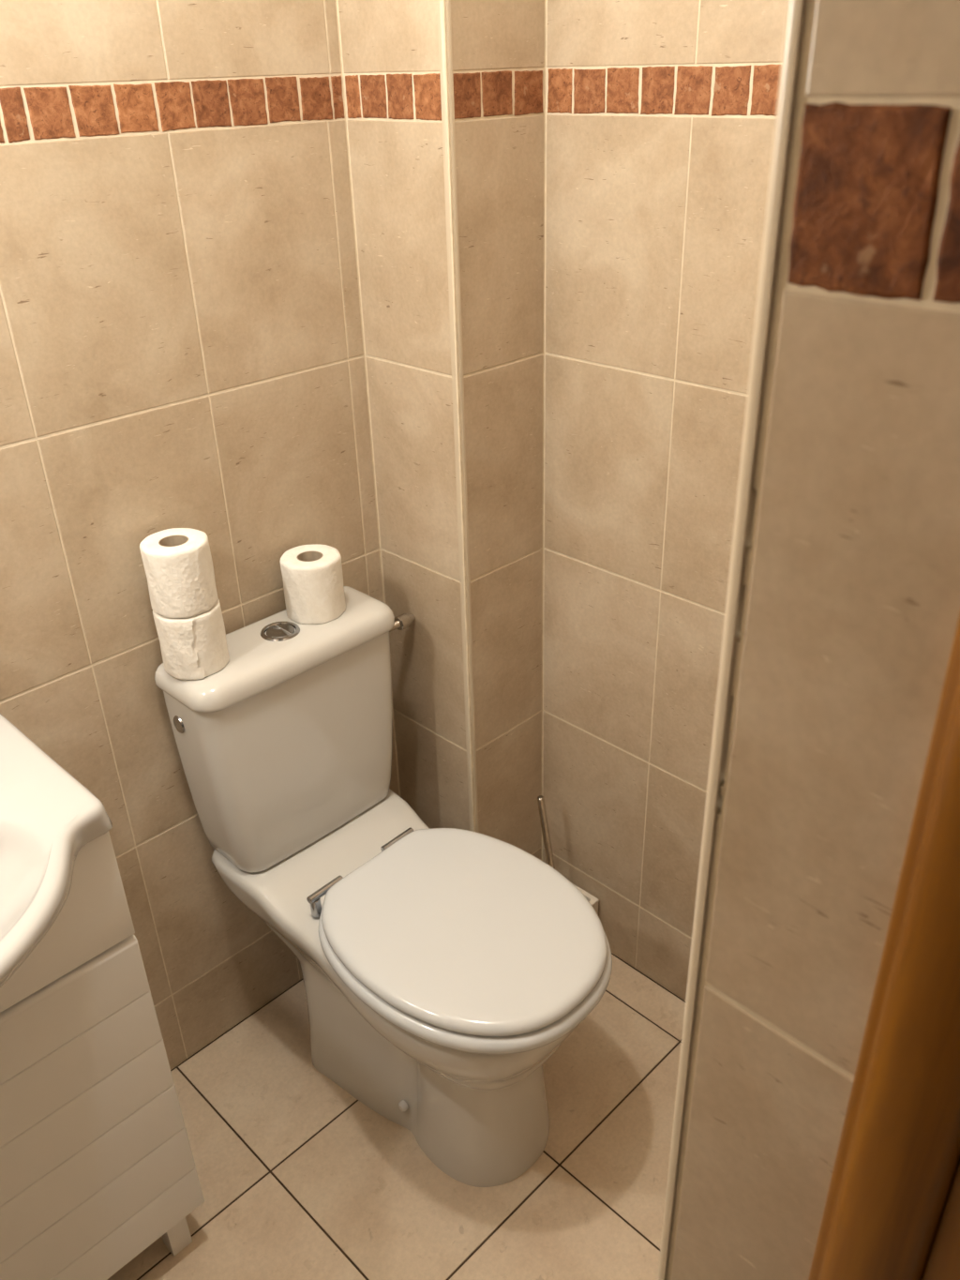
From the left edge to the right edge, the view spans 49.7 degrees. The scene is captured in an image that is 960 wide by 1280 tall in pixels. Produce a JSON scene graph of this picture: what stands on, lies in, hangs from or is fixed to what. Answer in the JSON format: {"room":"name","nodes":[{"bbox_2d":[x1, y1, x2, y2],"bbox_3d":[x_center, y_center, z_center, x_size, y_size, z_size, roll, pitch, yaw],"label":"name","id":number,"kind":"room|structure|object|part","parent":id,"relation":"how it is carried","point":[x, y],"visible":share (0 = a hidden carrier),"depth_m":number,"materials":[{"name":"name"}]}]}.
{"room":"bathroom","nodes":[
{"label":"bathroom","id":0,"kind":"room"},
{"bbox_2d":[0,0,400,1069],"bbox_3d":[-0.743,-0.256,1.195,0.121,2.450,1.570,25,39,39],"label":"wall","id":1,"kind":"structure","parent":0,"point":[182,345],"depth_m":1.42,"materials":[{"name":"beige tile"}]},
{"bbox_2d":[106,952,685,1279],"bbox_3d":[0.160,1.170,1.213,2.320,0.100,1.829,25,39,39],"label":"floor","id":2,"kind":"structure","parent":0,"point":[300,1179],"depth_m":1.67,"materials":[{"name":"beige tile"}]},
{"bbox_2d":[0,831,204,1279],"bbox_3d":[-0.742,0.625,1.306,0.316,0.804,0.605,25,39,39],"label":"vanity cabinet","id":3,"kind":"object","parent":2,"relation":"on","point":[97,1167],"visible":0.93,"depth_m":1.30,"materials":[{"name":"white paint"}]},
{"bbox_2d":[0,713,112,987],"bbox_3d":[-0.682,0.325,1.058,0.515,0.141,0.617,25,39,39],"label":"washbasin","id":4,"kind":"object","parent":3,"relation":"in","point":[47,816],"visible":1,"depth_m":1.13,"materials":[{"name":"white ceramic"}]},
{"bbox_3d":[-0.464,0.880,1.562,0.032,0.096,0.032,25,39,39],"label":"leg","id":5,"kind":"part","parent":3,"relation":"part of","materials":[{"name":"white paint"}]},
{"bbox_2d":[154,586,612,1187],"bbox_3d":[-0.105,0.425,1.629,0.679,0.804,0.380,25,39,39],"label":"toilet","id":6,"kind":"object","parent":2,"relation":"on","point":[443,969],"visible":1,"depth_m":1.59,"materials":[{"name":"white ceramic"}]},
{"bbox_2d":[152,599,229,679],"bbox_3d":[-0.418,-0.008,1.501,0.094,0.099,0.095,21,36,34],"label":"toilet roll","id":7,"kind":"object","parent":6,"relation":"on","point":[195,647],"visible":0.77,"depth_m":1.47,"materials":[{"name":"paper"}]},
{"bbox_2d":[139,527,218,617],"bbox_3d":[-0.421,-0.095,1.451,0.093,0.100,0.092,4,30,10],"label":"toilet roll","id":8,"kind":"object","parent":7,"relation":"on","point":[177,562],"visible":1,"depth_m":1.42,"materials":[{"name":"paper"}]},
{"bbox_3d":[-0.305,0.005,1.611,0.140,0.038,0.380,25,39,39],"label":"cistern lid","id":9,"kind":"part","parent":6,"relation":"part of","materials":[{"name":"white ceramic"}]},
{"bbox_3d":[-0.315,-0.010,1.600,0.044,0.004,0.028,25,39,39],"label":"button plate","id":10,"kind":"part","parent":6,"relation":"part of","materials":[{"name":"silver metal"}]},
{"bbox_3d":[-0.299,-0.018,1.614,0.041,0.004,0.014,25,39,39],"label":"button plate","id":11,"kind":"part","parent":6,"relation":"part of","materials":[{"name":"silver metal"}]},
{"bbox_2d":[279,543,346,624],"bbox_3d":[-0.263,-0.089,1.637,0.095,0.099,0.095,-10,30,-15],"label":"toilet roll","id":12,"kind":"object","parent":6,"relation":"on","point":[312,578],"visible":1,"depth_m":1.61,"materials":[{"name":"paper"}]},
{"bbox_3d":[-0.255,0.413,1.606,0.017,0.032,0.017,25,39,39],"label":"hinge post","id":13,"kind":"part","parent":6,"relation":"part of","materials":[{"name":"silver metal"}]},
{"bbox_3d":[-0.020,0.419,1.536,0.430,0.021,0.356,25,39,39],"label":"seat lid","id":14,"kind":"part","parent":6,"relation":"part of","materials":[{"name":"white plastic"}]},
{"bbox_3d":[-0.019,0.443,1.549,0.444,0.028,0.370,25,39,39],"label":"seat","id":15,"kind":"part","parent":6,"relation":"part of","materials":[{"name":"white plastic"}]},
{"bbox_2d":[572,883,598,915],"bbox_3d":[0.162,0.564,2.061,0.103,0.126,0.103,25,39,39],"label":"brush holder","id":16,"kind":"object","parent":2,"relation":"on","point":[594,901],"visible":0.12,"depth_m":2.04,"materials":[{"name":"beige plastic"}]},
{"bbox_2d":[537,795,555,868],"bbox_3d":[0.145,0.449,2.004,0.068,0.351,0.054,25,39,39],"label":"toilet brush","id":17,"kind":"object","parent":16,"relation":"in","point":[540,799],"visible":0.28,"depth_m":1.96,"materials":[{"name":"metal"}]},
{"bbox_2d":[336,0,545,859],"bbox_3d":[-0.035,-0.541,1.665,0.311,2.450,0.310,25,39,39],"label":"wall","id":18,"kind":"structure","parent":0,"point":[390,55],"depth_m":1.57,"materials":[{"name":"beige tile"}]},
{"bbox_2d":[389,613,415,632],"bbox_3d":[-0.150,-0.024,1.780,0.089,0.026,0.027,-24,36,-34],"label":"valve","id":19,"kind":"object","parent":18,"relation":"attached to","point":[404,621],"visible":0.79,"depth_m":1.78,"materials":[{"name":"metal"}]},
{"bbox_2d":[436,0,479,832],"bbox_3d":[-0.034,-0.438,1.482,0.012,2.450,0.012,25,39,39],"label":"trim","id":20,"kind":"structure","parent":18,"relation":"attached to","point":[439,2],"depth_m":1.51,"materials":[{"name":"beige plastic"}]},
{"bbox_2d":[542,0,787,1000],"bbox_3d":[0.467,-0.373,1.340,0.960,2.450,0.121,25,39,39],"label":"wall","id":21,"kind":"structure","parent":0,"point":[660,114],"depth_m":1.53,"materials":[{"name":"beige tile"}]},
{"bbox_2d":[665,0,959,1279],"bbox_3d":[0.529,-0.037,0.738,0.201,2.450,1.012,25,39,39],"label":"wall","id":22,"kind":"structure","parent":0,"point":[851,575],"depth_m":0.38,"materials":[{"name":"beige tile"}]},
{"bbox_2d":[657,0,805,1279],"bbox_3d":[0.106,0.114,0.492,0.008,2.450,0.008,25,39,39],"label":"trim","id":23,"kind":"structure","parent":22,"relation":"attached to","point":[746,496],"depth_m":0.40,"materials":[{"name":"beige plastic"}]},
{"bbox_2d":[808,614,959,1279],"bbox_3d":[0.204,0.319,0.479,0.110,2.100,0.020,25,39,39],"label":"door","id":24,"kind":"structure","parent":22,"relation":"in","point":[892,1210],"depth_m":0.42,"materials":[{"name":"orange wood"}]}
]}

